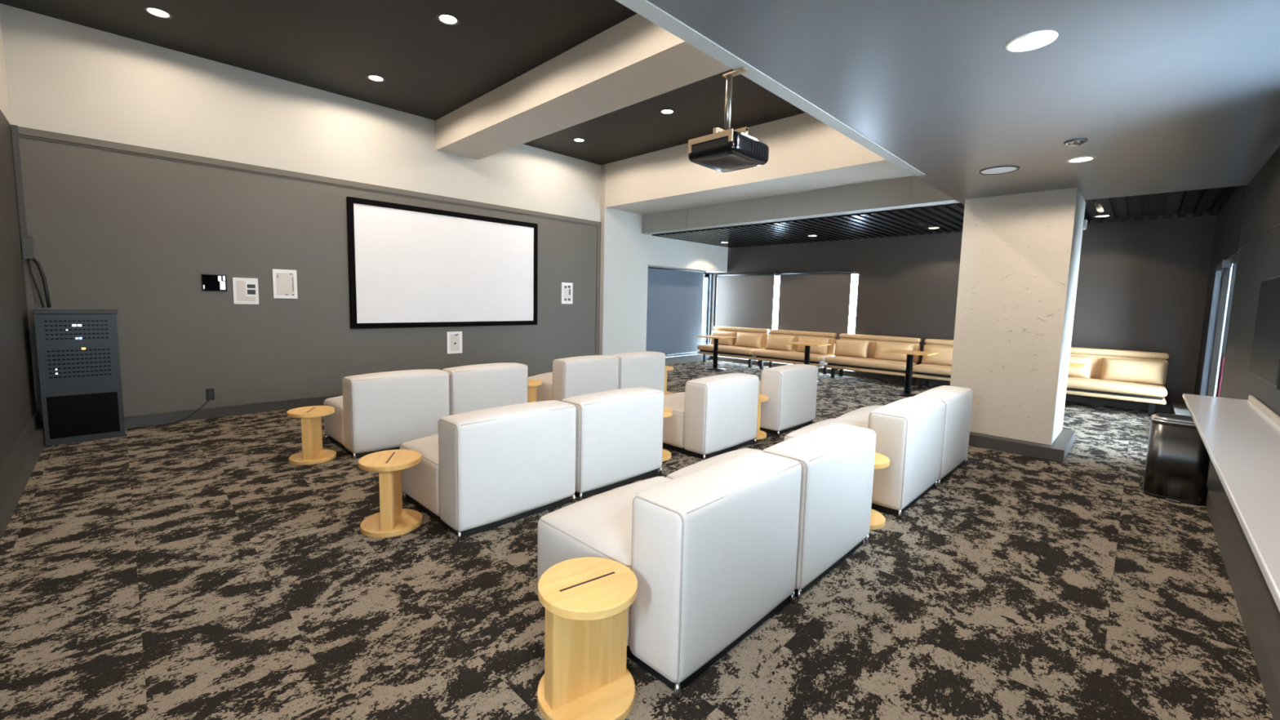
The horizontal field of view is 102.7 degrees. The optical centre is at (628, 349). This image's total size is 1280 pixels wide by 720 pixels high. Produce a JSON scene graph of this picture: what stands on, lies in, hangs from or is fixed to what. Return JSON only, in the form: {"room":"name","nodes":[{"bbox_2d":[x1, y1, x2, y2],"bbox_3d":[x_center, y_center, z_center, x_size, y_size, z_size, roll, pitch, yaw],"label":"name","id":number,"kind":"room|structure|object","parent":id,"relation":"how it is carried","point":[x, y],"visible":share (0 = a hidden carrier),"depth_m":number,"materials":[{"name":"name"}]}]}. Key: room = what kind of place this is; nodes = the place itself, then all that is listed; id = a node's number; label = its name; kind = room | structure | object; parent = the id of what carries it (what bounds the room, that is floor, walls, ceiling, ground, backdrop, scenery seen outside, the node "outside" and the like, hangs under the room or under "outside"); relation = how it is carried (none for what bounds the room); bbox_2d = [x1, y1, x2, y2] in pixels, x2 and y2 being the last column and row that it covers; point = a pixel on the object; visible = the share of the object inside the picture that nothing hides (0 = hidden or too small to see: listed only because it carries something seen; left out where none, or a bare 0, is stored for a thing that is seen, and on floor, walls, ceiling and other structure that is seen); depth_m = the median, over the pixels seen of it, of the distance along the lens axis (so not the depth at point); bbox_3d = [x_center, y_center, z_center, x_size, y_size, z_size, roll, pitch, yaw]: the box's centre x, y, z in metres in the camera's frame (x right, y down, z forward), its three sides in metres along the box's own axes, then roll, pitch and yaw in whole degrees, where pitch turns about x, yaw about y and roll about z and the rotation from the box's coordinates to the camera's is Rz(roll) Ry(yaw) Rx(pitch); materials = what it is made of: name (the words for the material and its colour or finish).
{"room":"screening room","nodes":[
{"label":"screening room","id":0,"kind":"room"},
{"bbox_2d":[0,8,36,464],"bbox_3d":[-3.070,-0.829,2.030,0.150,4.136,8.885,-4,8,-45],"label":"wall","id":1,"kind":"structure","parent":0,"point":[17,393],"depth_m":4.41,"materials":[{"name":"grey paint"}]},
{"bbox_2d":[0,409,45,541],"bbox_3d":[-2.981,1.089,2.236,0.064,0.283,8.335,-4,8,-45],"label":"baseboard","id":2,"kind":"structure","parent":1,"relation":"attached to","point":[16,468],"depth_m":3.85,"materials":[{"name":"grey paint"}]},
{"bbox_2d":[0,3,601,417],"bbox_3d":[-3.361,-1.379,7.732,7.515,4.136,0.350,-4,8,-45],"label":"wall","id":3,"kind":"structure","parent":0,"point":[135,236],"depth_m":6.12,"materials":[{"name":"grey paint"}]},
{"bbox_2d":[10,124,51,307],"bbox_3d":[-5.797,-1.270,4.973,0.174,1.727,0.073,-2,6,-31],"label":"cable conduit","id":4,"kind":"object","parent":3,"relation":"attached to","point":[27,246],"visible":1,"depth_m":4.94,"materials":[{"name":"grey paint"}]},
{"bbox_2d":[126,388,214,429],"bbox_3d":[-5.151,0.667,5.792,0.064,0.346,0.782,5,6,33],"label":"power cable","id":5,"kind":"object","parent":3,"relation":"attached to","point":[210,393],"visible":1,"depth_m":6.03,"materials":[{"name":"black rubber"}]},
{"bbox_2d":[200,274,226,291],"bbox_3d":[-4.873,-0.783,6.024,0.230,0.195,0.022,-4,8,-45],"label":"tablet","id":6,"kind":"object","parent":3,"relation":"attached to","point":[210,282],"visible":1,"depth_m":6.02,"materials":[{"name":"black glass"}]},
{"bbox_2d":[217,275,225,289],"bbox_3d":[-4.817,-0.789,6.065,0.067,0.162,0.001,-4,8,-45],"label":"picture","id":7,"kind":"object","parent":6,"relation":"attached to","point":[221,279],"depth_m":6.06},
{"bbox_2d":[232,277,258,304],"bbox_3d":[-4.666,-0.710,6.244,0.249,0.319,0.018,-4,8,-45],"label":"wall sign","id":8,"kind":"object","parent":3,"relation":"attached to","point":[246,291],"visible":1,"depth_m":6.24,"materials":[{"name":"white plastic"}]},
{"bbox_2d":[235,280,255,301],"bbox_3d":[-4.662,-0.710,6.240,0.184,0.242,0.002,-4,8,-45],"label":"print","id":9,"kind":"object","parent":8,"relation":"attached to","point":[245,290],"depth_m":6.24},
{"bbox_2d":[272,269,297,298],"bbox_3d":[-4.373,-0.831,6.522,0.260,0.367,0.018,-4,8,-45],"label":"wall sign","id":10,"kind":"object","parent":3,"relation":"attached to","point":[284,281],"visible":1,"depth_m":6.51,"materials":[{"name":"white plastic"}]},
{"bbox_2d":[275,272,294,295],"bbox_3d":[-4.369,-0.830,6.518,0.192,0.279,0.002,-4,8,-45],"label":"print","id":11,"kind":"object","parent":10,"relation":"attached to","point":[285,282],"depth_m":6.52},
{"bbox_2d":[10,126,601,422],"bbox_3d":[-3.238,-0.875,7.646,7.515,2.915,0.028,-4,8,-45],"label":"trim","id":12,"kind":"structure","parent":3,"relation":"attached to","point":[25,132],"depth_m":6.01,"materials":[{"name":"grey paint"}]},
{"bbox_2d":[124,373,539,427],"bbox_3d":[-3.260,0.634,7.801,7.485,0.120,0.026,-4,8,-45],"label":"baseboard","id":13,"kind":"structure","parent":3,"relation":"attached to","point":[206,413],"depth_m":6.17,"materials":[{"name":"grey paint"}]},
{"bbox_2d":[346,196,537,328],"bbox_3d":[-2.732,-1.256,8.092,3.085,1.790,0.050,-4,8,-45],"label":"projection screen","id":14,"kind":"object","parent":3,"relation":"attached to","point":[410,266],"visible":1,"depth_m":7.87,"materials":[{"name":"white fabric"}]},
{"bbox_2d":[446,331,462,354],"bbox_3d":[-2.782,-0.108,8.199,0.256,0.353,0.018,-4,8,-45],"label":"wall sign","id":15,"kind":"object","parent":3,"relation":"attached to","point":[454,339],"visible":1,"depth_m":8.19,"materials":[{"name":"white plastic"}]},
{"bbox_2d":[449,333,459,351],"bbox_3d":[-2.778,-0.108,8.195,0.154,0.268,0.002,-4,8,-45],"label":"print","id":16,"kind":"object","parent":15,"relation":"attached to","point":[454,338],"depth_m":8.19},
{"bbox_2d":[561,282,573,303],"bbox_3d":[-1.160,-1.063,9.710,0.265,0.400,0.018,-4,8,-45],"label":"wall sign","id":17,"kind":"object","parent":3,"relation":"attached to","point":[566,287],"visible":1,"depth_m":9.70,"materials":[{"name":"white plastic"}]},
{"bbox_2d":[563,284,571,301],"bbox_3d":[-1.156,-1.063,9.706,0.196,0.304,0.002,-4,8,-45],"label":"print","id":18,"kind":"object","parent":17,"relation":"attached to","point":[566,288],"depth_m":9.71},
{"bbox_2d":[0,0,805,164],"bbox_3d":[-1.019,-3.220,5.245,7.530,0.100,6.555,-4,8,-45],"label":"ceiling","id":19,"kind":"structure","parent":0,"point":[431,68],"depth_m":5.47,"materials":[{"name":"black paint"}]},
{"bbox_2d":[142,5,173,18],"bbox_3d":[-4.476,-3.204,4.871,0.212,0.007,0.212,-4,8,-45],"label":"recessed light","id":20,"kind":"object","parent":19,"relation":"in","point":[155,11],"visible":1,"depth_m":4.87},
{"bbox_2d":[365,74,385,81],"bbox_3d":[-3.080,-3.305,6.243,0.212,0.007,0.212,-4,8,-45],"label":"recessed light","id":21,"kind":"object","parent":19,"relation":"in","point":[374,77],"visible":1,"depth_m":6.23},
{"bbox_2d":[435,13,459,25],"bbox_3d":[-1.719,-3.147,4.883,0.212,0.007,0.212,-4,8,-45],"label":"recessed light","id":22,"kind":"object","parent":19,"relation":"in","point":[444,18],"visible":1,"depth_m":4.88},
{"bbox_2d":[573,137,585,142],"bbox_3d":[-0.818,-3.473,8.500,0.212,0.007,0.212,-4,8,-45],"label":"recessed light","id":23,"kind":"object","parent":19,"relation":"in","point":[576,140],"visible":1,"depth_m":8.49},
{"bbox_2d":[435,13,731,159],"bbox_3d":[-0.477,-2.995,5.793,0.705,0.431,6.185,-4,8,-45],"label":"beam","id":24,"kind":"structure","parent":19,"relation":"attached to","point":[634,60],"depth_m":5.58,"materials":[{"name":"beige paint"}]},
{"bbox_2d":[659,108,675,114],"bbox_3d":[0.542,-3.315,7.141,0.212,0.007,0.212,-4,8,-45],"label":"recessed light","id":25,"kind":"object","parent":19,"relation":"in","point":[665,111],"visible":1,"depth_m":7.13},
{"bbox_2d":[604,112,912,214],"bbox_3d":[2.062,-2.977,8.246,1.065,0.826,6.060,-4,8,-45],"label":"beam","id":26,"kind":"structure","parent":19,"relation":"attached to","point":[806,153],"depth_m":7.84,"materials":[{"name":"beige paint"}]},
{"bbox_2d":[641,175,959,235],"bbox_3d":[2.526,-2.817,8.729,0.285,1.216,6.060,-4,8,-45],"label":"beam","id":27,"kind":"structure","parent":26,"relation":"attached to","point":[908,192],"depth_m":8.26,"materials":[{"name":"grey paint"}]},
{"bbox_2d":[0,359,1273,719],"bbox_3d":[1.152,0.960,6.517,12.500,0.100,9.200,-4,8,-45],"label":"floor","id":28,"kind":"structure","parent":0,"point":[190,570],"depth_m":2.53,"materials":[{"name":"carpet"}]},
{"bbox_2d":[32,309,125,445],"bbox_3d":[-5.497,0.252,5.160,0.563,1.290,0.420,-4,8,-45],"label":"equipment rack","id":29,"kind":"object","parent":28,"relation":"on","point":[78,357],"visible":1,"depth_m":5.01,"materials":[{"name":"grey metal"}]},
{"bbox_2d":[286,405,336,465],"bbox_3d":[-2.877,0.774,4.656,0.370,0.456,0.370,0,6,-15],"label":"side table","id":30,"kind":"object","parent":28,"relation":"on","point":[313,452],"visible":1,"depth_m":4.56,"materials":[{"name":"brown wood"}]},
{"bbox_2d":[323,368,449,459],"bbox_3d":[-2.499,0.567,5.287,0.943,0.763,0.960,-4,8,-45],"label":"lounge chair","id":31,"kind":"object","parent":28,"relation":"on","point":[378,411],"visible":0.9,"depth_m":4.89,"materials":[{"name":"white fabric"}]},
{"bbox_2d":[358,449,422,537],"bbox_3d":[-1.546,0.927,3.338,0.370,0.456,0.370,0,6,-13],"label":"side table","id":32,"kind":"object","parent":28,"relation":"on","point":[392,520],"visible":1,"depth_m":3.24,"materials":[{"name":"brown wood"}]},
{"bbox_2d":[441,362,528,415],"bbox_3d":[-1.822,0.517,5.959,0.943,0.763,0.960,-4,8,-45],"label":"lounge chair","id":33,"kind":"object","parent":28,"relation":"on","point":[488,385],"visible":0.45,"depth_m":5.56,"materials":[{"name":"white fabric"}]},
{"bbox_2d":[399,400,576,541],"bbox_3d":[-1.038,0.743,3.768,0.943,0.763,0.960,-4,8,-45],"label":"lounge chair","id":34,"kind":"object","parent":28,"relation":"on","point":[483,469],"visible":0.96,"depth_m":3.37,"materials":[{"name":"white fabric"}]},
{"bbox_2d":[528,379,542,402],"bbox_3d":[-1.281,0.633,6.485,0.370,0.456,0.370,4,6,25],"label":"side table","id":35,"kind":"object","parent":28,"relation":"on","point":[532,384],"visible":0.27,"depth_m":6.50,"materials":[{"name":"brown wood"}]},
{"bbox_2d":[528,355,618,401],"bbox_3d":[-0.784,0.441,6.988,0.943,0.763,0.960,-4,8,-45],"label":"lounge chair","id":36,"kind":"object","parent":28,"relation":"on","point":[573,376],"visible":0.5,"depth_m":6.57,"materials":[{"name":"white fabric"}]},
{"bbox_2d":[537,556,637,719],"bbox_3d":[-0.154,1.091,1.929,0.370,0.456,0.370,-3,7,-35],"label":"side table","id":37,"kind":"object","parent":28,"relation":"on","point":[586,601],"visible":1,"depth_m":1.87,"materials":[{"name":"brown wood"}]},
{"bbox_2d":[560,386,664,501],"bbox_3d":[-0.351,0.693,4.442,0.943,0.763,0.960,-4,8,-45],"label":"lounge chair","id":38,"kind":"object","parent":28,"relation":"on","point":[620,432],"visible":0.61,"depth_m":4.04,"materials":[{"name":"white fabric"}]},
{"bbox_2d":[608,351,665,395],"bbox_3d":[-0.106,0.391,7.661,0.943,0.763,0.960,-4,8,-45],"label":"lounge chair","id":39,"kind":"object","parent":28,"relation":"on","point":[646,369],"visible":0.38,"depth_m":7.29,"materials":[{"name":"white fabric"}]},
{"bbox_2d":[662,407,672,462],"bbox_3d":[0.235,0.812,4.942,0.370,0.456,0.370,0,6,-13],"label":"side table","id":40,"kind":"object","parent":28,"relation":"on","point":[666,455],"visible":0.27,"depth_m":4.87,"materials":[{"name":"brown wood"}]},
{"bbox_2d":[664,365,673,395],"bbox_3d":[0.534,0.507,8.201,0.370,0.456,0.370,0,6,-15],"label":"side table","id":41,"kind":"object","parent":28,"relation":"on","point":[667,367],"visible":0.31,"depth_m":8.06,"materials":[{"name":"brown wood"}]},
{"bbox_2d":[537,450,801,700],"bbox_3d":[0.194,0.885,2.547,0.943,0.763,0.960,-4,8,-45],"label":"lounge chair","id":42,"kind":"object","parent":28,"relation":"on","point":[711,551],"visible":0.94,"depth_m":2.10,"materials":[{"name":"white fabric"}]},
{"bbox_2d":[662,373,759,460],"bbox_3d":[0.731,0.617,5.473,0.943,0.763,0.960,-4,8,-45],"label":"lounge chair","id":43,"kind":"object","parent":28,"relation":"on","point":[714,415],"visible":0.88,"depth_m":5.04,"materials":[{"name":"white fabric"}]},
{"bbox_2d":[696,335,736,370],"bbox_3d":[1.960,0.081,11.481,0.560,0.740,0.680,-4,8,-45],"label":"cafe table","id":44,"kind":"object","parent":28,"relation":"on","point":[716,338],"visible":1,"depth_m":11.43,"materials":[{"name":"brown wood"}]},
{"bbox_2d":[697,325,769,367],"bbox_3d":[2.553,-0.086,12.545,0.835,0.896,1.570,-4,8,-45],"label":"bench","id":45,"kind":"object","parent":28,"relation":"on","point":[733,351],"visible":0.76,"depth_m":12.31,"materials":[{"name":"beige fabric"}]},
{"bbox_2d":[709,330,734,346],"bbox_3d":[2.367,-0.279,12.925,0.230,0.349,0.702,-4,8,-45],"label":"cushion","id":46,"kind":"object","parent":45,"relation":"on","point":[721,341],"visible":0.64,"depth_m":12.79,"materials":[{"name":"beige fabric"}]},
{"bbox_2d":[697,344,764,355],"bbox_3d":[2.490,-0.004,12.491,0.660,0.139,1.570,-4,8,-45],"label":"seat cushion","id":47,"kind":"object","parent":45,"relation":"on","point":[707,348],"depth_m":12.25,"materials":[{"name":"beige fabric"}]},
{"bbox_2d":[734,332,763,348],"bbox_3d":[2.918,-0.215,12.375,0.709,0.364,0.230,6,7,42],"label":"cushion","id":48,"kind":"object","parent":45,"relation":"on","point":[744,340],"visible":0.99,"depth_m":12.27,"materials":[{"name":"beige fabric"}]},
{"bbox_2d":[752,394,768,439],"bbox_3d":[1.387,0.753,5.805,0.370,0.456,0.370,0,6,-15],"label":"side table","id":49,"kind":"object","parent":28,"relation":"on","point":[761,434],"visible":0.34,"depth_m":5.66,"materials":[{"name":"brown wood"}]},
{"bbox_2d":[666,423,875,601],"bbox_3d":[0.876,0.837,3.202,0.943,0.763,0.960,-4,8,-45],"label":"lounge chair","id":50,"kind":"object","parent":28,"relation":"on","point":[837,460],"visible":0.52,"depth_m":2.79,"materials":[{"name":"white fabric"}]},
{"bbox_2d":[758,364,817,435],"bbox_3d":[1.718,0.546,6.438,0.943,0.763,0.960,-4,8,-45],"label":"lounge chair","id":51,"kind":"object","parent":28,"relation":"on","point":[791,390],"visible":0.66,"depth_m":5.94,"materials":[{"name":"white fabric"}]},
{"bbox_2d":[753,328,836,374],"bbox_3d":[3.688,0.046,11.410,0.835,0.896,1.570,-4,8,-45],"label":"bench","id":52,"kind":"object","parent":28,"relation":"on","point":[793,357],"visible":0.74,"depth_m":11.24,"materials":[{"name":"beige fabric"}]},
{"bbox_2d":[764,334,794,351],"bbox_3d":[3.488,-0.149,11.806,0.239,0.359,0.710,-3,7,-40],"label":"cushion","id":53,"kind":"object","parent":52,"relation":"on","point":[773,342],"visible":0.96,"depth_m":11.72,"materials":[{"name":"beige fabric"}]},
{"bbox_2d":[753,349,831,361],"bbox_3d":[3.625,0.128,11.356,0.660,0.139,1.570,-4,8,-45],"label":"seat cushion","id":54,"kind":"object","parent":52,"relation":"on","point":[769,354],"depth_m":11.17,"materials":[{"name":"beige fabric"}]},
{"bbox_2d":[795,336,829,355],"bbox_3d":[4.045,-0.084,11.249,0.230,0.349,0.702,-4,8,-45],"label":"cushion","id":55,"kind":"object","parent":52,"relation":"on","point":[813,349],"visible":0.73,"depth_m":11.13,"materials":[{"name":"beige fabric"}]},
{"bbox_2d":[784,341,831,382],"bbox_3d":[3.497,0.252,10.030,0.560,0.740,0.680,-4,8,-45],"label":"cafe table","id":56,"kind":"object","parent":28,"relation":"on","point":[807,344],"visible":0.49,"depth_m":9.97,"materials":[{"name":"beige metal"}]},
{"bbox_2d":[783,396,944,518],"bbox_3d":[1.938,0.760,4.242,0.943,0.763,0.960,-4,8,-45],"label":"lounge chair","id":57,"kind":"object","parent":28,"relation":"on","point":[908,431],"visible":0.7,"depth_m":3.72,"materials":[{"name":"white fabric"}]},
{"bbox_2d":[824,333,921,386],"bbox_3d":[4.858,0.182,10.241,0.835,0.896,1.570,-4,8,-45],"label":"bench","id":58,"kind":"object","parent":28,"relation":"on","point":[841,363],"visible":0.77,"depth_m":10.10,"materials":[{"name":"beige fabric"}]},
{"bbox_2d":[833,339,869,358],"bbox_3d":[4.636,-0.015,10.658,0.237,0.364,0.712,-3,7,-40],"label":"cushion","id":59,"kind":"object","parent":58,"relation":"on","point":[855,348],"visible":1,"depth_m":10.56,"materials":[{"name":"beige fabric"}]},
{"bbox_2d":[824,355,916,370],"bbox_3d":[4.795,0.264,10.187,0.660,0.139,1.570,-4,8,-45],"label":"seat cushion","id":60,"kind":"object","parent":58,"relation":"on","point":[869,363],"depth_m":9.99,"materials":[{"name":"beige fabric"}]},
{"bbox_2d":[873,342,914,361],"bbox_3d":[5.216,0.052,10.079,0.708,0.359,0.232,6,7,42],"label":"cushion","id":61,"kind":"object","parent":58,"relation":"on","point":[880,347],"visible":0.76,"depth_m":10.03,"materials":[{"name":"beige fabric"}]},
{"bbox_2d":[869,452,889,529],"bbox_3d":[1.613,0.969,3.593,0.370,0.456,0.370,4,6,25],"label":"side table","id":62,"kind":"object","parent":28,"relation":"on","point":[877,521],"visible":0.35,"depth_m":3.48,"materials":[{"name":"brown wood"}]},
{"bbox_2d":[835,385,973,486],"bbox_3d":[2.618,0.711,4.903,0.943,0.763,0.960,-4,8,-45],"label":"lounge chair","id":63,"kind":"object","parent":28,"relation":"on","point":[957,401],"visible":0.38,"depth_m":4.51,"materials":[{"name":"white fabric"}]},
{"bbox_2d":[883,349,937,397],"bbox_3d":[4.745,0.409,8.656,0.560,0.740,0.680,-4,8,-45],"label":"cafe table","id":64,"kind":"object","parent":28,"relation":"on","point":[909,359],"visible":0.92,"depth_m":8.61,"materials":[{"name":"black metal"}]},
{"bbox_2d":[911,338,953,388],"bbox_3d":[6.014,0.316,9.085,0.835,0.896,1.570,-4,8,-45],"label":"bench","id":65,"kind":"object","parent":28,"relation":"on","point":[923,371],"visible":0.31,"depth_m":9.27,"materials":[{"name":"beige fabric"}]},
{"bbox_2d":[912,363,951,375],"bbox_3d":[5.951,0.398,9.031,0.660,0.139,1.570,-4,8,-45],"label":"seat cushion","id":66,"kind":"object","parent":65,"relation":"on","point":[922,369],"depth_m":9.18,"materials":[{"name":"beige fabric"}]},
{"bbox_2d":[920,345,952,365],"bbox_3d":[5.829,0.124,9.466,0.230,0.349,0.702,-4,8,-45],"label":"cushion","id":67,"kind":"object","parent":65,"relation":"on","point":[944,356],"visible":0.66,"depth_m":9.44,"materials":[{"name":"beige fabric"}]},
{"bbox_2d":[1063,362,1085,417],"bbox_3d":[6.070,0.560,7.359,0.560,0.740,0.680,-4,8,-45],"label":"cafe table","id":68,"kind":"object","parent":28,"relation":"on","point":[1073,365],"visible":0.11,"depth_m":7.09,"materials":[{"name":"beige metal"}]},
{"bbox_2d":[1066,346,1168,417],"bbox_3d":[7.192,0.453,7.909,0.835,0.896,1.570,-4,8,-45],"label":"bench","id":69,"kind":"object","parent":28,"relation":"on","point":[1152,394],"visible":0.56,"depth_m":7.62,"materials":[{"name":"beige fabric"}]},
{"bbox_2d":[1067,355,1093,377],"bbox_3d":[7.021,0.262,8.275,0.708,0.359,0.232,6,7,42],"label":"cushion","id":70,"kind":"object","parent":69,"relation":"on","point":[1084,372],"visible":0.34,"depth_m":8.07,"materials":[{"name":"beige fabric"}]},
{"bbox_2d":[1066,376,1167,397],"bbox_3d":[7.128,0.535,7.855,0.660,0.139,1.570,-4,8,-45],"label":"seat cushion","id":71,"kind":"object","parent":69,"relation":"on","point":[1093,384],"depth_m":7.51,"materials":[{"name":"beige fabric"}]},
{"bbox_2d":[1099,357,1167,386],"bbox_3d":[7.590,0.329,7.706,0.239,0.359,0.710,-3,7,-40],"label":"cushion","id":72,"kind":"object","parent":69,"relation":"on","point":[1152,372],"visible":1,"depth_m":7.63,"materials":[{"name":"beige fabric"}]},
{"bbox_2d":[1142,413,1209,506],"bbox_3d":[4.427,0.875,4.127,0.330,0.660,0.340,-4,8,-45],"label":"trash bin","id":73,"kind":"object","parent":28,"relation":"on","point":[1177,464],"visible":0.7,"depth_m":4.06,"materials":[{"name":"black metal"}]},
{"bbox_2d":[599,164,728,355],"bbox_3d":[0.804,-1.687,11.879,4.255,4.136,0.620,-4,8,-45],"label":"wall","id":74,"kind":"structure","parent":0,"point":[627,254],"depth_m":10.71,"materials":[{"name":"beige paint"}]},
{"bbox_2d":[665,272,712,356],"bbox_3d":[1.106,-0.892,12.571,3.015,2.115,0.060,-4,8,-45],"label":"window","id":75,"kind":"structure","parent":74,"relation":"in","point":[707,291],"depth_m":13.51,"materials":[{"name":"clear glass"}]},
{"bbox_2d":[645,266,706,355],"bbox_3d":[1.043,-0.914,12.339,2.574,2.104,0.081,-4,8,-45],"label":"roller blind","id":76,"kind":"object","parent":75,"relation":"attached to","point":[674,312],"visible":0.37,"depth_m":12.45,"materials":[{"name":"grey fabric"}]},
{"bbox_2d":[652,186,1238,248],"bbox_3d":[4.220,-2.206,8.884,3.750,0.100,8.330,-4,8,-45],"label":"ceiling slats","id":77,"kind":"structure","parent":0,"point":[949,217],"depth_m":8.48,"materials":[{"name":"black metal"}]},
{"bbox_2d":[646,0,1279,204],"bbox_3d":[2.155,-2.166,2.536,8.110,1.553,2.250,-4,8,-45],"label":"ceiling","id":78,"kind":"structure","parent":0,"point":[1166,95],"depth_m":2.65,"materials":[{"name":"grey paint"}]},
{"bbox_2d":[688,66,768,172],"bbox_3d":[0.526,-1.200,2.689,0.340,0.456,0.326,-4,8,-45],"label":"projector","id":79,"kind":"object","parent":78,"relation":"hanging from","point":[727,149],"visible":1,"depth_m":2.62,"materials":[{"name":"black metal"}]},
{"bbox_2d":[751,142,767,156],"bbox_3d":[0.674,-1.026,2.631,0.143,0.045,0.005,-4,8,-45],"label":"vent","id":80,"kind":"object","parent":79,"relation":"attached to","point":[758,148],"depth_m":2.63,"materials":[{"name":"black plastic"}]},
{"bbox_2d":[615,0,924,176],"bbox_3d":[0.566,-1.419,2.573,5.830,0.004,0.085,-4,8,-45],"label":"trim","id":81,"kind":"structure","parent":78,"relation":"attached to","point":[644,8],"depth_m":2.62,"materials":[{"name":"grey paint"}]},
{"bbox_2d":[977,165,1020,174],"bbox_3d":[3.185,-1.538,4.400,0.294,0.008,0.294,-4,8,-45],"label":"recessed light","id":82,"kind":"object","parent":78,"relation":"attached to","point":[999,170],"visible":1,"depth_m":4.38,"materials":[{"name":"grey metal"}]},
{"bbox_2d":[981,167,1017,173],"bbox_3d":[3.185,-1.537,4.400,0.250,0.002,0.250,-4,8,-45],"label":"grille","id":83,"kind":"object","parent":82,"relation":"attached to","point":[990,170],"depth_m":4.39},
{"bbox_2d":[1004,30,1057,52],"bbox_3d":[1.788,-1.365,2.274,0.189,0.007,0.189,-4,8,-45],"label":"recessed light","id":84,"kind":"object","parent":78,"relation":"in","point":[1037,39],"visible":1,"depth_m":2.27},
{"bbox_2d":[1063,138,1088,146],"bbox_3d":[3.160,-1.454,3.617,0.132,0.028,0.132,-4,8,-45],"label":"smoke detector","id":85,"kind":"object","parent":78,"relation":"attached to","point":[1073,143],"visible":1,"depth_m":3.59,"materials":[{"name":"metal"}]},
{"bbox_2d":[1065,155,1097,163],"bbox_3d":[3.571,-1.496,4.039,0.189,0.007,0.189,-4,8,-45],"label":"recessed light","id":86,"kind":"object","parent":78,"relation":"in","point":[1086,158],"visible":1,"depth_m":4.03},
{"bbox_2d":[710,212,1217,404],"bbox_3d":[5.258,-0.900,10.643,0.160,2.990,8.970,-4,8,-45],"label":"wall","id":87,"kind":"structure","parent":0,"point":[1142,285],"depth_m":8.24,"materials":[{"name":"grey paint"}]},
{"bbox_2d":[714,272,858,332],"bbox_3d":[3.626,-0.748,12.328,0.060,2.100,3.720,-4,8,-45],"label":"window","id":88,"kind":"structure","parent":87,"relation":"in","point":[853,273],"depth_m":13.53,"materials":[{"name":"clear glass"}]},
{"bbox_2d":[715,271,775,334],"bbox_3d":[2.875,-1.066,12.837,0.081,1.689,1.694,-4,8,-45],"label":"roller blind","id":89,"kind":"object","parent":88,"relation":"attached to","point":[743,300],"visible":0.7,"depth_m":12.80,"materials":[{"name":"grey fabric"}]},
{"bbox_2d":[777,270,853,344],"bbox_3d":[4.144,-0.919,11.569,0.081,1.689,1.714,-4,8,-45],"label":"roller blind","id":90,"kind":"object","parent":88,"relation":"attached to","point":[809,301],"visible":0.7,"depth_m":11.52,"materials":[{"name":"grey fabric"}]},
{"bbox_2d":[665,353,1191,416],"bbox_3d":[3.685,0.624,9.175,4.295,0.170,8.870,-4,8,-45],"label":"baseboard","id":91,"kind":"structure","parent":87,"relation":"attached to","point":[1176,407],"depth_m":9.77,"materials":[{"name":"paint"}]},
{"bbox_2d":[950,187,1085,444],"bbox_3d":[4.353,-0.350,5.763,0.985,2.583,0.933,-4,8,-45],"label":"pillar","id":92,"kind":"structure","parent":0,"point":[1020,260],"depth_m":5.37,"materials":[{"name":"paint"}]},
{"bbox_2d":[968,428,1075,462],"bbox_3d":[4.299,0.975,5.863,1.200,0.125,1.160,-4,8,-45],"label":"baseboard","id":93,"kind":"structure","parent":92,"relation":"attached to","point":[1059,450],"depth_m":5.33,"materials":[{"name":"grey paint"}]},
{"bbox_2d":[1194,146,1279,416],"bbox_3d":[4.272,-0.219,3.284,11.960,2.990,0.200,-4,8,-45],"label":"wall","id":94,"kind":"structure","parent":0,"point":[1259,260],"depth_m":4.24,"materials":[{"name":"grey paint"}]},
{"bbox_2d":[1200,257,1232,396],"bbox_3d":[7.080,-0.096,6.143,1.970,1.920,0.060,-4,8,-45],"label":"window","id":95,"kind":"structure","parent":94,"relation":"in","point":[1219,274],"depth_m":6.65,"materials":[{"name":"clear glass"}]},
{"bbox_2d":[1207,259,1231,396],"bbox_3d":[6.920,-0.154,6.037,0.744,1.734,0.081,-4,8,-45],"label":"roller blind","id":96,"kind":"object","parent":95,"relation":"attached to","point":[1225,266],"visible":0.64,"depth_m":5.98,"materials":[{"name":"fabric"}]},
{"bbox_2d":[1217,356,1224,396],"bbox_3d":[6.298,0.474,5.417,0.050,0.790,0.075,-4,8,-45],"label":"drape","id":97,"kind":"object","parent":94,"relation":"hanging from","point":[1223,357],"visible":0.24,"depth_m":5.41,"materials":[{"name":"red fabric"}]},
{"bbox_2d":[1182,393,1279,612],"bbox_3d":[2.036,0.658,1.523,6.160,0.385,0.327,-4,8,-45],"label":"countertop","id":98,"kind":"structure","parent":94,"relation":"attached to","point":[1241,437],"depth_m":2.08,"materials":[{"name":"white laminate"}]},
{"bbox_2d":[1230,254,1238,263],"bbox_3d":[6.070,-0.442,5.124,0.644,1.044,0.081,-4,8,-45],"label":"roller blind","id":99,"kind":"object","parent":94,"relation":"attached to","point":[1233,257],"visible":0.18,"depth_m":5.30,"materials":[{"name":"black metal"}]},
{"bbox_2d":[1219,184,1279,397],"bbox_3d":[4.539,-0.164,3.702,3.260,2.553,0.003,-4,8,-45],"label":"trim","id":100,"kind":"structure","parent":94,"relation":"attached to","point":[1277,224],"depth_m":4.77,"materials":[{"name":"metal"}]},
{"bbox_2d":[1248,275,1279,389],"bbox_3d":[3.834,-0.119,3.036,1.020,0.620,0.052,-4,8,-45],"label":"television","id":101,"kind":"object","parent":94,"relation":"attached to","point":[1264,363],"visible":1,"depth_m":3.04,"materials":[{"name":"black glass"}]},
{"bbox_2d":[1204,457,1279,719],"bbox_3d":[2.759,1.292,2.171,8.090,0.130,0.117,-4,8,-45],"label":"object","id":102,"kind":"structure","parent":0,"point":[1259,611],"depth_m":2.57,"materials":[{"name":"paint"}]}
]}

